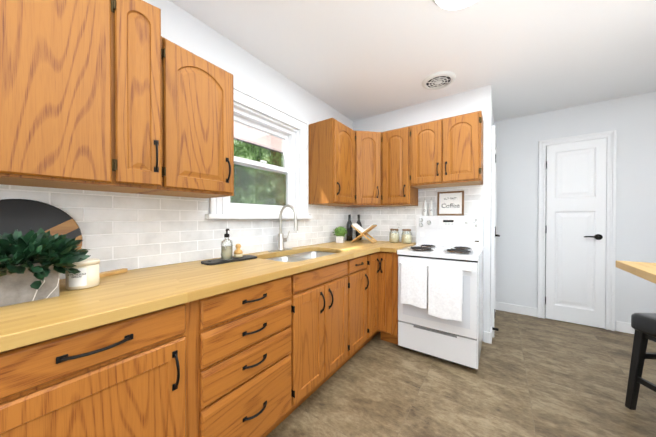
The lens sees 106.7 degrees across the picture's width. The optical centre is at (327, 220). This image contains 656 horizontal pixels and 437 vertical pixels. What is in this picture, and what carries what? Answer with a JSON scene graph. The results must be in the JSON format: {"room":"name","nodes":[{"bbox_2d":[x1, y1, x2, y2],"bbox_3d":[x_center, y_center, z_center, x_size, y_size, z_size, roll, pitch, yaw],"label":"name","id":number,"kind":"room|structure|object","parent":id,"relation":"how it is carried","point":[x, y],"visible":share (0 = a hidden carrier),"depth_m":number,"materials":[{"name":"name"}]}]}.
{"room":"kitchen","nodes":[
{"label":"kitchen","id":0,"kind":"room"},
{"bbox_2d":[59,0,352,279],"bbox_3d":[-1.129,-0.051,1.238,0.150,2.430,5.100,0,1,35],"label":"wall","id":1,"kind":"structure","parent":0,"point":[184,29],"depth_m":1.79,"materials":[{"name":"white paint"}]},
{"bbox_2d":[0,0,123,191],"bbox_3d":[-1.196,-0.532,0.694,0.352,0.789,0.841,0,1,35],"label":"upper cabinet","id":2,"kind":"object","parent":1,"relation":"attached to","point":[122,96],"depth_m":0.85,"materials":[{"name":"brown wood"}]},
{"bbox_2d":[116,0,171,194],"bbox_3d":[-0.904,-0.536,1.104,0.352,0.789,0.166,0,1,35],"label":"upper cabinet","id":3,"kind":"object","parent":1,"relation":"attached to","point":[147,54],"depth_m":1.03,"materials":[{"name":"brown wood"}]},
{"bbox_2d":[0,184,352,278],"bbox_3d":[-0.559,0.044,1.907,0.006,0.405,3.050,0,1,35],"label":"wall tile","id":4,"kind":"structure","parent":1,"relation":"attached to","point":[129,231],"depth_m":1.37,"materials":[{"name":"white tile"}]},
{"bbox_2d":[160,42,233,197],"bbox_3d":[-0.763,-0.490,1.334,0.318,0.694,0.370,0,1,35],"label":"upper cabinet","id":5,"kind":"object","parent":1,"relation":"attached to","point":[202,91],"depth_m":1.24,"materials":[{"name":"brown wood"}]},
{"bbox_2d":[205,85,312,218],"bbox_3d":[-0.527,-0.486,2.015,0.188,0.942,1.040,0,1,35],"label":"window","id":6,"kind":"structure","parent":1,"relation":"in","point":[295,170],"depth_m":2.10,"materials":[{"name":"white wood"}]},
{"bbox_2d":[234,121,283,153],"bbox_3d":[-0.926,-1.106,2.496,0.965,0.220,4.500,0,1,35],"label":"window blind","id":7,"kind":"structure","parent":1,"relation":"attached to","point":[247,133],"depth_m":3.19,"materials":[{"name":"white"}]},
{"bbox_2d":[308,118,355,207],"bbox_3d":[0.042,-0.552,2.466,0.318,0.778,0.395,0,1,35],"label":"upper cabinet","id":8,"kind":"object","parent":1,"relation":"attached to","point":[331,144],"depth_m":2.32,"materials":[{"name":"brown wood"}]},
{"bbox_2d":[356,131,379,207],"bbox_3d":[0.384,-0.554,2.780,0.512,0.778,0.512,0,1,35],"label":"upper cabinet","id":9,"kind":"object","parent":1,"relation":"attached to","point":[367,142],"depth_m":2.55,"materials":[{"name":"brown wood"}]},
{"bbox_2d":[169,0,655,121],"bbox_3d":[0.711,-1.311,0.581,3.900,0.100,6.175,0,1,35],"label":"ceiling","id":10,"kind":"structure","parent":0,"point":[353,60],"depth_m":1.79,"materials":[{"name":"white paint"}]},
{"bbox_2d":[422,71,455,89],"bbox_3d":[1.002,-1.262,2.217,0.280,0.024,0.280,0,1,35],"label":"fan","id":11,"kind":"object","parent":10,"relation":"attached to","point":[438,80],"visible":0.98,"depth_m":2.19,"materials":[{"name":"white plastic"}]},
{"bbox_2d":[432,0,477,9],"bbox_3d":[0.716,-1.223,1.280,0.330,0.086,0.330,0,1,35],"label":"dome ceiling light","id":12,"kind":"object","parent":10,"relation":"attached to","point":[452,4],"visible":1,"depth_m":1.35,"materials":[{"name":"white"}]},
{"bbox_2d":[353,85,491,341],"bbox_3d":[0.969,-0.063,2.784,1.480,2.430,0.150,0,1,35],"label":"wall","id":13,"kind":"structure","parent":0,"point":[473,100],"depth_m":2.38,"materials":[{"name":"white paint"}]},
{"bbox_2d":[380,126,419,206],"bbox_3d":[0.771,-0.553,2.624,0.300,0.778,0.317,0,1,35],"label":"upper cabinet","id":14,"kind":"object","parent":13,"relation":"attached to","point":[396,189],"depth_m":2.49,"materials":[{"name":"brown wood"}]},
{"bbox_2d":[353,185,482,242],"bbox_3d":[0.902,-0.023,2.736,1.414,0.650,0.006,0,1,35],"label":"wall tile","id":15,"kind":"structure","parent":13,"relation":"attached to","point":[384,219],"depth_m":2.75,"materials":[{"name":"white tile"}]},
{"bbox_2d":[396,221,401,230],"bbox_3d":[0.809,0.057,2.793,0.072,0.116,0.008,0,1,35],"label":"outlet","id":16,"kind":"object","parent":15,"relation":"attached to","point":[398,223],"depth_m":2.79,"materials":[{"name":"white plastic"}]},
{"bbox_2d":[464,201,471,212],"bbox_3d":[1.371,-0.130,2.391,0.072,0.116,0.010,0,1,35],"label":"outlet","id":17,"kind":"object","parent":15,"relation":"attached to","point":[467,207],"depth_m":2.39,"materials":[{"name":"white plastic"}]},
{"bbox_2d":[412,111,482,188],"bbox_3d":[1.138,-0.643,2.363,0.600,0.595,0.317,0,1,35],"label":"upper cabinet","id":18,"kind":"object","parent":13,"relation":"attached to","point":[447,152],"depth_m":2.21,"materials":[{"name":"brown wood"}]},
{"bbox_2d":[266,310,655,436],"bbox_3d":[0.711,1.219,0.601,3.900,0.100,6.175,0,1,35],"label":"floor","id":19,"kind":"structure","parent":0,"point":[531,376],"depth_m":1.66,"materials":[{"name":"laminate"}]},
{"bbox_2d":[0,300,199,436],"bbox_3d":[-0.904,0.729,0.881,0.621,0.875,0.524,0,1,35],"label":"base cabinet","id":20,"kind":"object","parent":19,"relation":"on","point":[140,377],"depth_m":0.72,"materials":[{"name":"brown wood"}]},
{"bbox_2d":[0,240,411,355],"bbox_3d":[-0.305,0.267,1.571,0.794,0.037,3.292,0,1,35],"label":"countertop","id":21,"kind":"structure","parent":20,"relation":"on","point":[128,295],"depth_m":0.90,"materials":[{"name":"beige wood"}]},
{"bbox_2d":[0,199,81,266],"bbox_3d":[-1.190,0.083,0.945,0.017,0.340,0.340,-11,-6,35],"label":"round board","id":22,"kind":"object","parent":21,"relation":"on","point":[24,216],"visible":0.42,"depth_m":0.98,"materials":[{"name":"black wood"}]},
{"bbox_2d":[0,228,90,306],"bbox_3d":[-0.994,0.139,0.792,0.316,0.232,0.329,0,1,35],"label":"potted plant","id":23,"kind":"object","parent":21,"relation":"on","point":[32,264],"visible":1,"depth_m":0.77,"materials":[{"name":"green plant"}]},
{"bbox_2d":[65,259,99,289],"bbox_3d":[-0.937,0.203,0.935,0.102,0.101,0.095,0,1,35],"label":"candle jar","id":24,"kind":"object","parent":21,"relation":"on","point":[87,276],"visible":1,"depth_m":0.91,"materials":[{"name":"beige"}]},
{"bbox_2d":[99,268,127,277],"bbox_3d":[-1.021,0.245,1.133,0.042,0.014,0.170,0,0,10],"label":"handle","id":25,"kind":"object","parent":21,"relation":"on","point":[111,272],"visible":0.67,"depth_m":1.14,"materials":[{"name":"brown wood"}]},
{"bbox_2d":[201,228,256,264],"bbox_3d":[-0.607,0.147,1.526,0.138,0.202,0.333,0,1,35],"label":"soap tray","id":26,"kind":"object","parent":21,"relation":"on","point":[227,254],"visible":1,"depth_m":1.49,"materials":[{"name":"black"}]},
{"bbox_2d":[221,228,232,259],"bbox_3d":[-0.619,0.142,1.497,0.073,0.191,0.068,0,1,35],"label":"soap bottle","id":27,"kind":"object","parent":26,"relation":"on","point":[226,251],"depth_m":1.48,"materials":[{"name":"clear glass"}]},
{"bbox_2d":[272,204,297,251],"bbox_3d":[-0.326,0.057,1.969,0.216,0.378,0.250,0,1,35],"label":"faucet","id":28,"kind":"object","parent":21,"relation":"on","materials":[{"name":"silver metal"}]},
{"bbox_2d":[264,248,355,295],"bbox_3d":[-0.177,0.365,1.865,0.435,0.188,0.744,0,1,35],"label":"sink","id":29,"kind":"object","parent":21,"relation":"in","point":[319,278],"depth_m":1.70,"materials":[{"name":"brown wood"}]},
{"bbox_2d":[332,226,346,242],"bbox_3d":[0.138,0.148,2.673,0.160,0.183,0.169,0,1,35],"label":"potted plant","id":30,"kind":"object","parent":21,"relation":"on","point":[340,232],"visible":1,"depth_m":2.64,"materials":[{"name":"green plant"}]},
{"bbox_2d":[346,215,352,240],"bbox_3d":[0.259,0.082,2.934,0.075,0.312,0.075,0,1,35],"label":"wine bottle","id":31,"kind":"object","parent":21,"relation":"on","point":[349,234],"visible":0.98,"depth_m":2.91,"materials":[{"name":"black glass"}]},
{"bbox_2d":[356,215,361,239],"bbox_3d":[0.377,0.081,2.997,0.075,0.312,0.075,0,1,35],"label":"wine bottle","id":32,"kind":"object","parent":21,"relation":"on","point":[358,222],"visible":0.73,"depth_m":2.98,"materials":[{"name":"black glass"}]},
{"bbox_2d":[351,223,376,242],"bbox_3d":[0.405,0.135,2.726,0.247,0.206,0.200,0,0,23],"label":"cookbook stand","id":33,"kind":"object","parent":21,"relation":"on","point":[360,230],"visible":0.94,"depth_m":2.67,"materials":[{"name":"brown wood"}]},
{"bbox_2d":[389,229,398,242],"bbox_3d":[0.730,0.164,2.692,0.108,0.150,0.108,0,1,35],"label":"jar","id":34,"kind":"object","parent":21,"relation":"on","point":[393,237],"visible":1,"depth_m":2.65,"materials":[{"name":"clear glass"}]},
{"bbox_2d":[401,229,411,243],"bbox_3d":[0.843,0.165,2.617,0.108,0.150,0.108,0,1,35],"label":"jar","id":35,"kind":"object","parent":21,"relation":"on","point":[406,238],"visible":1,"depth_m":2.58,"materials":[{"name":"clear glass"}]},
{"bbox_2d":[200,272,299,436],"bbox_3d":[-0.595,0.725,1.316,0.621,0.875,0.544,0,1,35],"label":"base cabinet","id":36,"kind":"object","parent":19,"relation":"on","point":[264,344],"depth_m":1.12,"materials":[{"name":"brown wood"}]},
{"bbox_2d":[300,276,367,404],"bbox_3d":[-0.178,0.828,1.904,0.621,0.660,0.895,0,1,35],"label":"base cabinet","id":37,"kind":"object","parent":19,"relation":"on","point":[333,319],"depth_m":1.64,"materials":[{"name":"brown wood"}]},
{"bbox_2d":[356,252,379,341],"bbox_3d":[0.143,0.717,2.355,0.621,0.875,0.285,0,1,35],"label":"base cabinet","id":38,"kind":"object","parent":19,"relation":"on","point":[368,267],"depth_m":2.19,"materials":[{"name":"brown wood"}]},
{"bbox_2d":[380,244,415,344],"bbox_3d":[0.714,0.716,2.488,0.194,0.875,0.622,0,1,35],"label":"base cabinet","id":39,"kind":"object","parent":19,"relation":"on","point":[389,320],"depth_m":2.22,"materials":[{"name":"brown wood"}]},
{"bbox_2d":[397,215,483,368],"bbox_3d":[1.025,0.554,2.215,0.614,1.205,0.712,0,1,35],"label":"stove","id":40,"kind":"object","parent":19,"relation":"on","point":[440,289],"visible":1,"depth_m":1.99,"materials":[{"name":"white metal"}]},
{"bbox_2d":[423,198,426,215],"bbox_3d":[1.034,-0.149,2.603,0.046,0.193,0.047,0,1,35],"label":"oil bottle","id":41,"kind":"object","parent":40,"relation":"on","point":[425,209],"visible":0.96,"depth_m":2.58,"materials":[{"name":"white glass"}]},
{"bbox_2d":[429,197,433,215],"bbox_3d":[1.086,-0.149,2.566,0.046,0.193,0.047,0,1,35],"label":"vinegar bottle","id":42,"kind":"object","parent":40,"relation":"on","point":[431,209],"visible":0.98,"depth_m":2.55,"materials":[{"name":"white glass"}]},
{"bbox_2d":[437,191,463,215],"bbox_3d":[1.238,-0.175,2.470,0.242,0.246,0.039,0,1,35],"label":"sign frame","id":43,"kind":"object","parent":40,"relation":"on","point":[450,203],"visible":1,"depth_m":2.46,"materials":[{"name":"white paper"}]},
{"bbox_2d":[616,260,655,283],"bbox_3d":[1.684,0.706,0.405,1.190,0.930,1.690,0,1,35],"label":"table","id":44,"kind":"object","parent":19,"relation":"on","point":[645,270],"visible":1,"depth_m":1.24,"materials":[{"name":"beige wood"}]},
{"bbox_2d":[625,313,655,409],"bbox_3d":[2.038,0.863,1.326,0.382,0.600,0.382,0,0,3],"label":"stool","id":45,"kind":"object","parent":19,"relation":"on","point":[643,325],"visible":1,"depth_m":1.48,"materials":[{"name":"black wood"}]},
{"bbox_2d":[491,100,493,168],"bbox_3d":[1.866,-0.064,2.898,0.150,2.430,1.075,0,1,35],"label":"wall","id":46,"kind":"structure","parent":0,"point":[492,124],"depth_m":2.60,"materials":[{"name":"white paint"}]},
{"bbox_2d":[491,125,499,337],"bbox_3d":[1.879,0.104,2.727,0.071,2.096,0.892,0,1,35],"label":"door frame","id":47,"kind":"structure","parent":46,"relation":"attached to","point":[493,221],"depth_m":2.41,"materials":[{"name":"white wood"}]},
{"bbox_2d":[494,91,655,330],"bbox_3d":[3.120,-0.062,2.574,2.270,2.430,0.150,0,1,35],"label":"wall","id":48,"kind":"structure","parent":0,"point":[631,120],"depth_m":2.67,"materials":[{"name":"white paint"}]},
{"bbox_2d":[496,301,537,316],"bbox_3d":[2.325,1.097,3.041,0.445,0.105,0.025,0,1,35],"label":"baseboard","id":49,"kind":"structure","parent":48,"relation":"attached to","point":[525,310],"depth_m":3.02,"materials":[{"name":"white wood"}]},
{"bbox_2d":[537,130,616,330],"bbox_3d":[2.732,0.105,2.701,0.613,2.096,0.093,0,1,35],"label":"door","id":50,"kind":"structure","parent":48,"relation":"attached to","point":[576,223],"depth_m":2.70,"materials":[{"name":"white wood"}]},
{"bbox_2d":[616,321,634,333],"bbox_3d":[3.429,1.103,2.262,1.015,0.105,0.017,0,1,35],"label":"baseboard","id":51,"kind":"structure","parent":48,"relation":"attached to","point":[625,327],"depth_m":2.52,"materials":[{"name":"white wood"}]},
{"label":"outside","id":52,"kind":"structure","parent":0,"visible":0},
{"bbox_2d":[230,140,285,205],"bbox_3d":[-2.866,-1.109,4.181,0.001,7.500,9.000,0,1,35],"label":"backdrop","id":53,"kind":"structure","parent":52,"point":[250,152],"depth_m":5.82,"materials":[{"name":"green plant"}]}
]}

